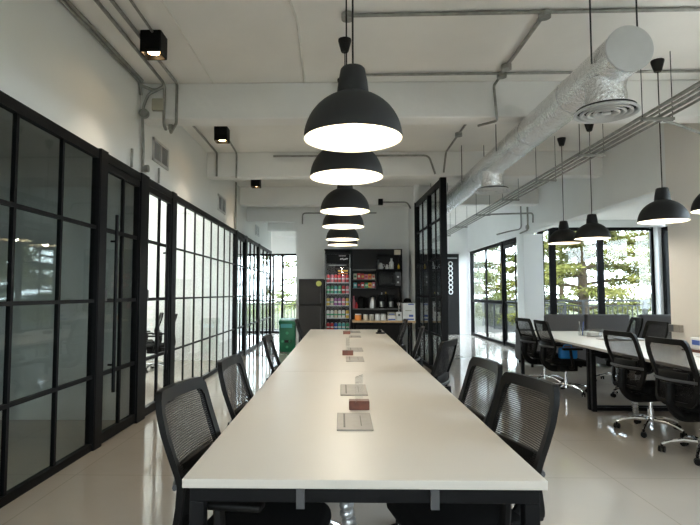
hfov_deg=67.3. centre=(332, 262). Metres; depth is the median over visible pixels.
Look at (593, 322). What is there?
sofa
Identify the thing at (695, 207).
pendant lamp
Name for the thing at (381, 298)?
coffee machine
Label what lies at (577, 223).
wall
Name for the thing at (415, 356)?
office chair
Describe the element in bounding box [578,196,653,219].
ceiling
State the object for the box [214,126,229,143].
light
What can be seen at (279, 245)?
wall
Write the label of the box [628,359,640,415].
spine
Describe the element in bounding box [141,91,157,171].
conduit
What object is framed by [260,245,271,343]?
window
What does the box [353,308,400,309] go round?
shelf
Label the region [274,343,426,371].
conference table
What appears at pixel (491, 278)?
tree
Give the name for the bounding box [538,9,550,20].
junction box
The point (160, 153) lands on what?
air vent
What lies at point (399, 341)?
office chair
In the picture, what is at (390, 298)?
coffee machine
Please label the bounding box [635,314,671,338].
sofa
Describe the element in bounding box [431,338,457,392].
office chair
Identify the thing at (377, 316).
jar
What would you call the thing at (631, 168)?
wall
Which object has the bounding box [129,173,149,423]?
trim
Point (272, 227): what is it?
beam
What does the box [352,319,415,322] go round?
countertop
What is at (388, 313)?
carton
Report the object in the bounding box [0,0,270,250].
wall
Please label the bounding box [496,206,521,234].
conduit
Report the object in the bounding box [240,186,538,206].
ceiling beam
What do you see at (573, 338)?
conference table
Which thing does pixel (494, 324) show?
railing
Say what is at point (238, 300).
railing
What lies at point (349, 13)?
junction box
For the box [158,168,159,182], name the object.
conduit
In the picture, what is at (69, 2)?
conduit
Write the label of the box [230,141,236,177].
conduit
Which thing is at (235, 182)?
conduit
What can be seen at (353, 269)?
shelf
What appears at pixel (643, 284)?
tree
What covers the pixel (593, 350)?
conference table
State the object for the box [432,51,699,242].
rack
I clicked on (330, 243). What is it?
pendant lamp
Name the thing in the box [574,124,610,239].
pendant lamp
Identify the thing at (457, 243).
wall
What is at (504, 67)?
junction box
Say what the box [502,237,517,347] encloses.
door
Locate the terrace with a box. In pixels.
[237,326,632,332]
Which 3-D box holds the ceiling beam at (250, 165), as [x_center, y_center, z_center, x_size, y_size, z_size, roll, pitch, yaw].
[1.153,-1.588,8.603,6.390,0.400,0.250,0,-3,1]
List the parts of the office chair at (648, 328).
seat, armrest, panel, frame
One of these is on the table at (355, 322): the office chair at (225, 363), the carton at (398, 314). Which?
the carton at (398, 314)
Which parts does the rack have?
hanger rod, hanger rod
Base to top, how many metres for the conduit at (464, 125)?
0.348 m
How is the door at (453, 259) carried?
in the wall at (457, 243)
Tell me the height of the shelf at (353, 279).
0.015 m
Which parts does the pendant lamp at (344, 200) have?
lamp shade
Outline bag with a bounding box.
[558,344,577,358]
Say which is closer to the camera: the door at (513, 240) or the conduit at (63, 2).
the conduit at (63, 2)
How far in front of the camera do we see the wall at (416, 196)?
11.37 m
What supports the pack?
on the tray
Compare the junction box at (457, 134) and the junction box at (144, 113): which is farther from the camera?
the junction box at (457, 134)
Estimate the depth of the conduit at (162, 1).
4.70 m
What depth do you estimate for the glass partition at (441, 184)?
9.51 m
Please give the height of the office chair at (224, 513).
0.990 m
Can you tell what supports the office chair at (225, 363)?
on the floor
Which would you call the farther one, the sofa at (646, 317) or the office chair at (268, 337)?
the sofa at (646, 317)
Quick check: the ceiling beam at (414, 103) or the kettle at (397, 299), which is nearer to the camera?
the ceiling beam at (414, 103)
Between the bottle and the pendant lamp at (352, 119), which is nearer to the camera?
the pendant lamp at (352, 119)
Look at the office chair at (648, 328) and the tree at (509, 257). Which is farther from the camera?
the tree at (509, 257)
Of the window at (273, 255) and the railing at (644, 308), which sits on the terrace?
the railing at (644, 308)
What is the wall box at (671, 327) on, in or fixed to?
attached to the wall at (631, 168)
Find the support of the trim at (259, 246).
attached to the wall at (50, 63)
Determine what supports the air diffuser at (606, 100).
attached to the air duct
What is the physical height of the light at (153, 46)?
0.190 m
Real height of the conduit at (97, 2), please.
0.482 m
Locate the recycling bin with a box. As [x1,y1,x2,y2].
[279,318,295,351]
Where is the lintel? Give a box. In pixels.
[247,207,296,221]
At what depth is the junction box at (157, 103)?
5.66 m
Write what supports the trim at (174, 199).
attached to the wall at (50, 63)
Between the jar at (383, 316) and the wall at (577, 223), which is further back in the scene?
the wall at (577, 223)
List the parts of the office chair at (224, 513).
frame, panel, armrest, seat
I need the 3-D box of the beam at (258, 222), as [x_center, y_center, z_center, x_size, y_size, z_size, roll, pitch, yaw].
[-1.379,-1.171,13.617,1.150,0.250,0.200,0,-3,1]
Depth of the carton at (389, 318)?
10.78 m
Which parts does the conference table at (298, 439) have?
leg, frame, leg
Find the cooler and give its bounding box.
[325,253,350,328]
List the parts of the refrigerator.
door, door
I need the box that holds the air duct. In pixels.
[420,0,653,233]
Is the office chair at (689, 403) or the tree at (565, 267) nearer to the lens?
the office chair at (689, 403)
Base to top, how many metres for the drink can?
0.174 m
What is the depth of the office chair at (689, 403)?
4.34 m
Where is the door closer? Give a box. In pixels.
[503,244,512,248]
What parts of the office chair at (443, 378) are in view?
panel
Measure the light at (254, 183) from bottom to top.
0.190 m
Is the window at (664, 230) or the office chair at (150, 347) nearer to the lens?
the office chair at (150, 347)
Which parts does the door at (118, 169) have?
pull handle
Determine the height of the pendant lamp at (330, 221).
1.600 m
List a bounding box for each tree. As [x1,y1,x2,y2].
[238,256,295,320]
[260,259,295,318]
[474,231,651,324]
[474,232,596,315]
[474,246,517,322]
[484,235,641,316]
[567,231,651,313]
[592,231,650,311]
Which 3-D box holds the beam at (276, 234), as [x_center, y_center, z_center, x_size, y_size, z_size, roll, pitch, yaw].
[-1.316,-0.962,17.210,1.150,0.250,0.200,0,-3,1]
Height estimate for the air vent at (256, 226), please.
0.260 m
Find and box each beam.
[141,80,699,125]
[207,151,602,179]
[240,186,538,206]
[258,222,295,222]
[268,223,295,231]
[274,232,295,236]
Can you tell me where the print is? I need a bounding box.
[692,340,699,345]
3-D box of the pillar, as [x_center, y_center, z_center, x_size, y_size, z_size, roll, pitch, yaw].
[4.641,0.716,12.310,0.450,2.730,0.480,0,-3,1]
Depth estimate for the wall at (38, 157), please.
5.78 m
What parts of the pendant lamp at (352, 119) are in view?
cord, lamp shade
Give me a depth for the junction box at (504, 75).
5.42 m
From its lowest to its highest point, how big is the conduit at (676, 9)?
0.032 m
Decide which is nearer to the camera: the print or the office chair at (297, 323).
the print
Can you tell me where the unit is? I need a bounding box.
[324,249,402,341]
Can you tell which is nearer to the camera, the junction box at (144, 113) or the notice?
the junction box at (144, 113)
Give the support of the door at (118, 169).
in the wall at (50, 63)
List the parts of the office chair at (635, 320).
seat, panel, frame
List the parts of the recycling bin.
slot panel, lid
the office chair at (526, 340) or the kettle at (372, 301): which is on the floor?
the office chair at (526, 340)
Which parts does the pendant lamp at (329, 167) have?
lamp shade, cord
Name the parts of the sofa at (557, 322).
arm, backrest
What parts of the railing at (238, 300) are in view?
rail, rail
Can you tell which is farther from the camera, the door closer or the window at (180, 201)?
the door closer
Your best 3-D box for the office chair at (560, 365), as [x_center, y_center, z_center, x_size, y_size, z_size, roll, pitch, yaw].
[3.172,1.291,7.204,0.696,0.990,0.637,0,-3,-2]
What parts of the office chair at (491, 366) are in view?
panel, frame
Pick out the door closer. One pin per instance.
(508, 245)
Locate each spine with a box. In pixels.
[339,503,357,524]
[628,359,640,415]
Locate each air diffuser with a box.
[475,170,509,194]
[573,75,640,123]
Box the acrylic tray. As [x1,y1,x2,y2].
[585,332,602,336]
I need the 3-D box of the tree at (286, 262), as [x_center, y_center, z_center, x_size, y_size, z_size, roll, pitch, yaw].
[-0.546,-0.011,27.099,6.342,6.502,5.974,0,-3,2]
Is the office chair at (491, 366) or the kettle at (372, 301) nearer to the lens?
the office chair at (491, 366)
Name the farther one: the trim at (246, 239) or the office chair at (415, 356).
the trim at (246, 239)
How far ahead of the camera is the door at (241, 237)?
11.62 m
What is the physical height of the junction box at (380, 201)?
0.130 m
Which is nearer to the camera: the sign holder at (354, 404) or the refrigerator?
the sign holder at (354, 404)
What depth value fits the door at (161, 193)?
6.30 m
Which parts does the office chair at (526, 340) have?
panel, frame, seat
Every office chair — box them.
[146,312,163,365]
[146,314,177,372]
[155,377,330,524]
[217,354,339,524]
[262,334,280,380]
[294,319,303,345]
[387,372,559,524]
[391,357,502,524]
[396,319,407,351]
[412,326,424,366]
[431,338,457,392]
[515,317,563,382]
[533,320,586,396]
[596,317,642,381]
[603,330,687,437]
[606,321,668,397]
[645,336,699,465]
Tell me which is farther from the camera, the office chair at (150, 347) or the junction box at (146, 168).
the office chair at (150, 347)
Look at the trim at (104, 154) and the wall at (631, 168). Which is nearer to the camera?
the trim at (104, 154)
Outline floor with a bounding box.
[0,333,699,524]
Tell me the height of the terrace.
0.180 m
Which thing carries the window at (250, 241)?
in the wall at (50, 63)
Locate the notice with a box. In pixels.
[394,250,400,254]
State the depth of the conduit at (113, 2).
5.65 m
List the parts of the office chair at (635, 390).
panel, frame, seat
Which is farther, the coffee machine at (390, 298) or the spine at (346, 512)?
the coffee machine at (390, 298)
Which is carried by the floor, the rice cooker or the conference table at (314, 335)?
the conference table at (314, 335)
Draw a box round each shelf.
[353,269,375,270]
[353,279,375,280]
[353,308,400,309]
[377,269,400,270]
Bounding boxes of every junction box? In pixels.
[139,108,149,118]
[143,165,149,171]
[152,98,163,110]
[341,11,351,22]
[378,199,382,204]
[455,132,461,136]
[497,71,506,78]
[501,63,511,71]
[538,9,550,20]
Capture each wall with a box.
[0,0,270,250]
[0,107,232,419]
[238,232,295,253]
[296,206,408,352]
[408,184,420,348]
[420,224,474,334]
[467,123,699,384]
[556,220,664,313]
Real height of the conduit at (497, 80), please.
0.457 m
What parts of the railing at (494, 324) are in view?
post, rail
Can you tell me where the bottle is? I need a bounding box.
[389,258,393,268]
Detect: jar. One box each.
[355,314,360,319]
[369,314,373,319]
[375,314,379,319]
[381,314,385,319]
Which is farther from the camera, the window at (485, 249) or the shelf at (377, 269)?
the window at (485, 249)
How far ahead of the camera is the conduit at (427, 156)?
8.43 m
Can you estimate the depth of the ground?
39.00 m
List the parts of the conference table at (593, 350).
leg, foot rail, frame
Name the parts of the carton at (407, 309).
black cap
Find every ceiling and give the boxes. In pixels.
[70,0,699,224]
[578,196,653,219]
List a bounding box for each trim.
[84,148,108,450]
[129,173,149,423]
[163,191,176,401]
[232,230,237,353]
[241,235,247,354]
[259,246,259,344]
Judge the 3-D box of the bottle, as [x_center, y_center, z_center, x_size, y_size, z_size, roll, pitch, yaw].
[1.302,0.029,11.597,0.100,0.240,0.098,0,-3,1]
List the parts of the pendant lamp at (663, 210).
cord, cord, lamp shade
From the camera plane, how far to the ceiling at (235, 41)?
4.83 m
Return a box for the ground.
[238,303,651,328]
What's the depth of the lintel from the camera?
12.11 m
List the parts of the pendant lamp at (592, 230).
cord, lamp shade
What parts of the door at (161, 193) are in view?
pull handle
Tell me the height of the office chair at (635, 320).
0.990 m
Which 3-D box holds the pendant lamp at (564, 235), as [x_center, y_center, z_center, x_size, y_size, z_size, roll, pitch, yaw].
[3.384,-1.079,7.718,0.440,1.600,0.440,0,-3,1]
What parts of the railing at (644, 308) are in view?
post, rail, rail, post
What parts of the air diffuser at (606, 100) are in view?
plate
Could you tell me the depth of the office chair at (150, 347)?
9.18 m
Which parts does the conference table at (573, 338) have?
leg, leg, foot rail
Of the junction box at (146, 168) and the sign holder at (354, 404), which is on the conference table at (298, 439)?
the sign holder at (354, 404)
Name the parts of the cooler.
panel, handle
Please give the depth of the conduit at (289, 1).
4.68 m
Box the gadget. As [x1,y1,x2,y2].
[376,329,384,333]
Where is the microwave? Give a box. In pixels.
[377,271,400,286]
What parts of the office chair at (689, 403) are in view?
panel, frame, seat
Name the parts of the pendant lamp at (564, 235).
cord, lamp shade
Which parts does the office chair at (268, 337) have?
panel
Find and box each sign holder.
[342,350,352,354]
[349,399,369,409]
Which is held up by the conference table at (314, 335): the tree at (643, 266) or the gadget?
the gadget
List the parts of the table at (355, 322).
leg, leg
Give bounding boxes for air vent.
[152,137,168,170]
[217,194,225,214]
[255,225,258,236]
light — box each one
[140,30,166,59]
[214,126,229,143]
[251,180,260,187]
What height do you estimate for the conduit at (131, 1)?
0.024 m
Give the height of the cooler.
2.240 m
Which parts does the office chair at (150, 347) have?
seat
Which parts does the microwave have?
door, control panel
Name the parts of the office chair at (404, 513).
seat, armrest, panel, frame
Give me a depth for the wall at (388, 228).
12.04 m
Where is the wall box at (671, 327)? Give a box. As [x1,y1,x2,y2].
[668,324,683,332]
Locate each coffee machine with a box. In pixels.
[378,295,384,307]
[387,295,394,307]
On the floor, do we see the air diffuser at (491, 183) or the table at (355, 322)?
the table at (355, 322)
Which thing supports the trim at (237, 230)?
attached to the wall at (50, 63)
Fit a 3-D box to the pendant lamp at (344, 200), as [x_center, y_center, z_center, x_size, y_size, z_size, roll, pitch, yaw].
[0.111,-1.249,4.699,0.440,1.600,0.440,0,-3,1]
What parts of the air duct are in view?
hanger rod, hanger rod, hanger rod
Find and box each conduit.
[59,0,142,94]
[65,0,143,81]
[94,0,166,130]
[109,0,217,175]
[129,0,153,32]
[130,148,132,166]
[141,84,162,90]
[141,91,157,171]
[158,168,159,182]
[161,0,212,83]
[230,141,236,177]
[235,182,236,228]
[273,155,435,173]
[288,0,305,82]
[302,212,375,223]
[354,7,699,17]
[366,70,699,75]
[383,201,410,208]
[443,124,466,172]
[477,79,499,126]
[488,212,533,222]
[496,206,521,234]
[500,20,541,73]
[519,207,528,233]
[663,121,699,133]
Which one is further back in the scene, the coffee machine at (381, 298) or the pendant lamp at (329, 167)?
the coffee machine at (381, 298)
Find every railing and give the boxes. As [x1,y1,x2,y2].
[237,300,295,329]
[482,299,566,331]
[545,300,650,331]
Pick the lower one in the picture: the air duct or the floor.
the floor
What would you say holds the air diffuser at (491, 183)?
attached to the air duct
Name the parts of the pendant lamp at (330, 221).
lamp shade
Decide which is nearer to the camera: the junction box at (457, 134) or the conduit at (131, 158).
the conduit at (131, 158)
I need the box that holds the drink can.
[330,310,333,317]
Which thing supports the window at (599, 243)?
in the wall at (577, 223)
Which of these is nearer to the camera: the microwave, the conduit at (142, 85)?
the conduit at (142, 85)
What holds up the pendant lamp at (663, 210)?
hanging from the ceiling at (235, 41)
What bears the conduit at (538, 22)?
attached to the ceiling at (235, 41)
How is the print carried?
attached to the pack
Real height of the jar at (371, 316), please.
0.122 m
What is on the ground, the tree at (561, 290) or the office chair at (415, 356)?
the tree at (561, 290)
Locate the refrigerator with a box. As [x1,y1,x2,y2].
[299,279,324,341]
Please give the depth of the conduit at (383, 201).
11.18 m
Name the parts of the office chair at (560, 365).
panel, frame, seat, armrest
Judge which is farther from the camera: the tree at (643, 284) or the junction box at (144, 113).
the tree at (643, 284)
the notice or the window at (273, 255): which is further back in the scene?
the window at (273, 255)
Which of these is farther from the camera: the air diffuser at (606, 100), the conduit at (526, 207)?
the conduit at (526, 207)
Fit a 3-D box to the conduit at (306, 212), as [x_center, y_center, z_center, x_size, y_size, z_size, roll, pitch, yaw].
[0.151,-1.019,12.059,1.716,0.266,0.032,0,-3,1]
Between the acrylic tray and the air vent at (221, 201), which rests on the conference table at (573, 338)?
the acrylic tray
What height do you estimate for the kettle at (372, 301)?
0.291 m
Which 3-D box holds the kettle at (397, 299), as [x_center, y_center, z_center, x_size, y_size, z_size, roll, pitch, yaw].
[1.427,0.895,11.539,0.113,0.224,0.090,-2,-4,32]
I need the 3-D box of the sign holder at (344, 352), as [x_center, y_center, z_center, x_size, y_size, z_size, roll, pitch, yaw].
[0.152,0.832,5.219,0.108,0.175,0.095,0,-3,1]
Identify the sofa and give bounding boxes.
[515,314,585,367]
[584,314,629,363]
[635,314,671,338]
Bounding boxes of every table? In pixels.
[182,371,547,524]
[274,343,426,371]
[299,329,395,342]
[352,319,415,356]
[520,331,686,409]
[587,346,699,411]
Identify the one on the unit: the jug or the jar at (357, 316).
the jug
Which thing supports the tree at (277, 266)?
on the ground
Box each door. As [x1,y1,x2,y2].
[101,154,140,443]
[145,179,172,415]
[237,231,245,355]
[420,254,459,334]
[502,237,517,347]
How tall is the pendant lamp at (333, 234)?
1.600 m
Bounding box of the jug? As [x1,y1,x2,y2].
[378,263,384,268]
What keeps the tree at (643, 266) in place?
on the ground
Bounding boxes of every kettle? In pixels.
[369,295,377,307]
[395,298,399,307]
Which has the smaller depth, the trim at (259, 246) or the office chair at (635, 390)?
the office chair at (635, 390)
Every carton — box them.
[387,312,394,315]
[387,315,395,320]
[395,312,401,320]
[401,298,414,320]
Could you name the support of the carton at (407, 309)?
on the table at (355, 322)
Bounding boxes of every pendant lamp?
[304,0,402,152]
[310,0,382,184]
[320,37,369,214]
[322,78,363,228]
[326,229,358,240]
[328,240,357,245]
[548,137,580,244]
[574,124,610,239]
[637,58,690,224]
[691,194,699,213]
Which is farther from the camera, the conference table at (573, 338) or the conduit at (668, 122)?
the conference table at (573, 338)
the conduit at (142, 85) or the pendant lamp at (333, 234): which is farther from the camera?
the pendant lamp at (333, 234)
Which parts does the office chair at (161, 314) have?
frame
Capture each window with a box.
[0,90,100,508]
[174,196,236,398]
[237,254,295,332]
[246,238,259,353]
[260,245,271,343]
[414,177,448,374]
[470,242,507,344]
[536,227,655,314]
[661,226,670,313]
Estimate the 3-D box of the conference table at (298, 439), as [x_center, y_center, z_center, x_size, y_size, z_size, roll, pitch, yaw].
[0.124,1.156,2.901,1.205,0.758,2.393,0,-3,1]
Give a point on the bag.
(562, 354)
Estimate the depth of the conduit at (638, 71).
5.42 m
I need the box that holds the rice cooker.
[357,296,367,307]
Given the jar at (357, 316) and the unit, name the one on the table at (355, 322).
the jar at (357, 316)
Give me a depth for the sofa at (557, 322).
9.63 m
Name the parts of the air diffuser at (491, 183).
plate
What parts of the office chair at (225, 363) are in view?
frame, panel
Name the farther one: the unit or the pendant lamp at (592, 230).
the unit
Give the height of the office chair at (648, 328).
0.990 m
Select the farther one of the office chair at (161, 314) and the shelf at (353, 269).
the shelf at (353, 269)
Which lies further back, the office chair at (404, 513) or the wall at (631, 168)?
the wall at (631, 168)
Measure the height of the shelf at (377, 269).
0.020 m
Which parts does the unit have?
panel, panel, cupboard door, cupboard door, panel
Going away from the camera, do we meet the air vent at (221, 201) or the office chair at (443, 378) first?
the office chair at (443, 378)
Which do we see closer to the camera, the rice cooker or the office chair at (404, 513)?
the office chair at (404, 513)
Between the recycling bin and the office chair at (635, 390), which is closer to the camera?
the office chair at (635, 390)
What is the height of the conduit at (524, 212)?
0.216 m
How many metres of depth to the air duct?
4.59 m
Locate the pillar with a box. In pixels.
[516,234,543,330]
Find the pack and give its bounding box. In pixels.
[690,337,699,350]

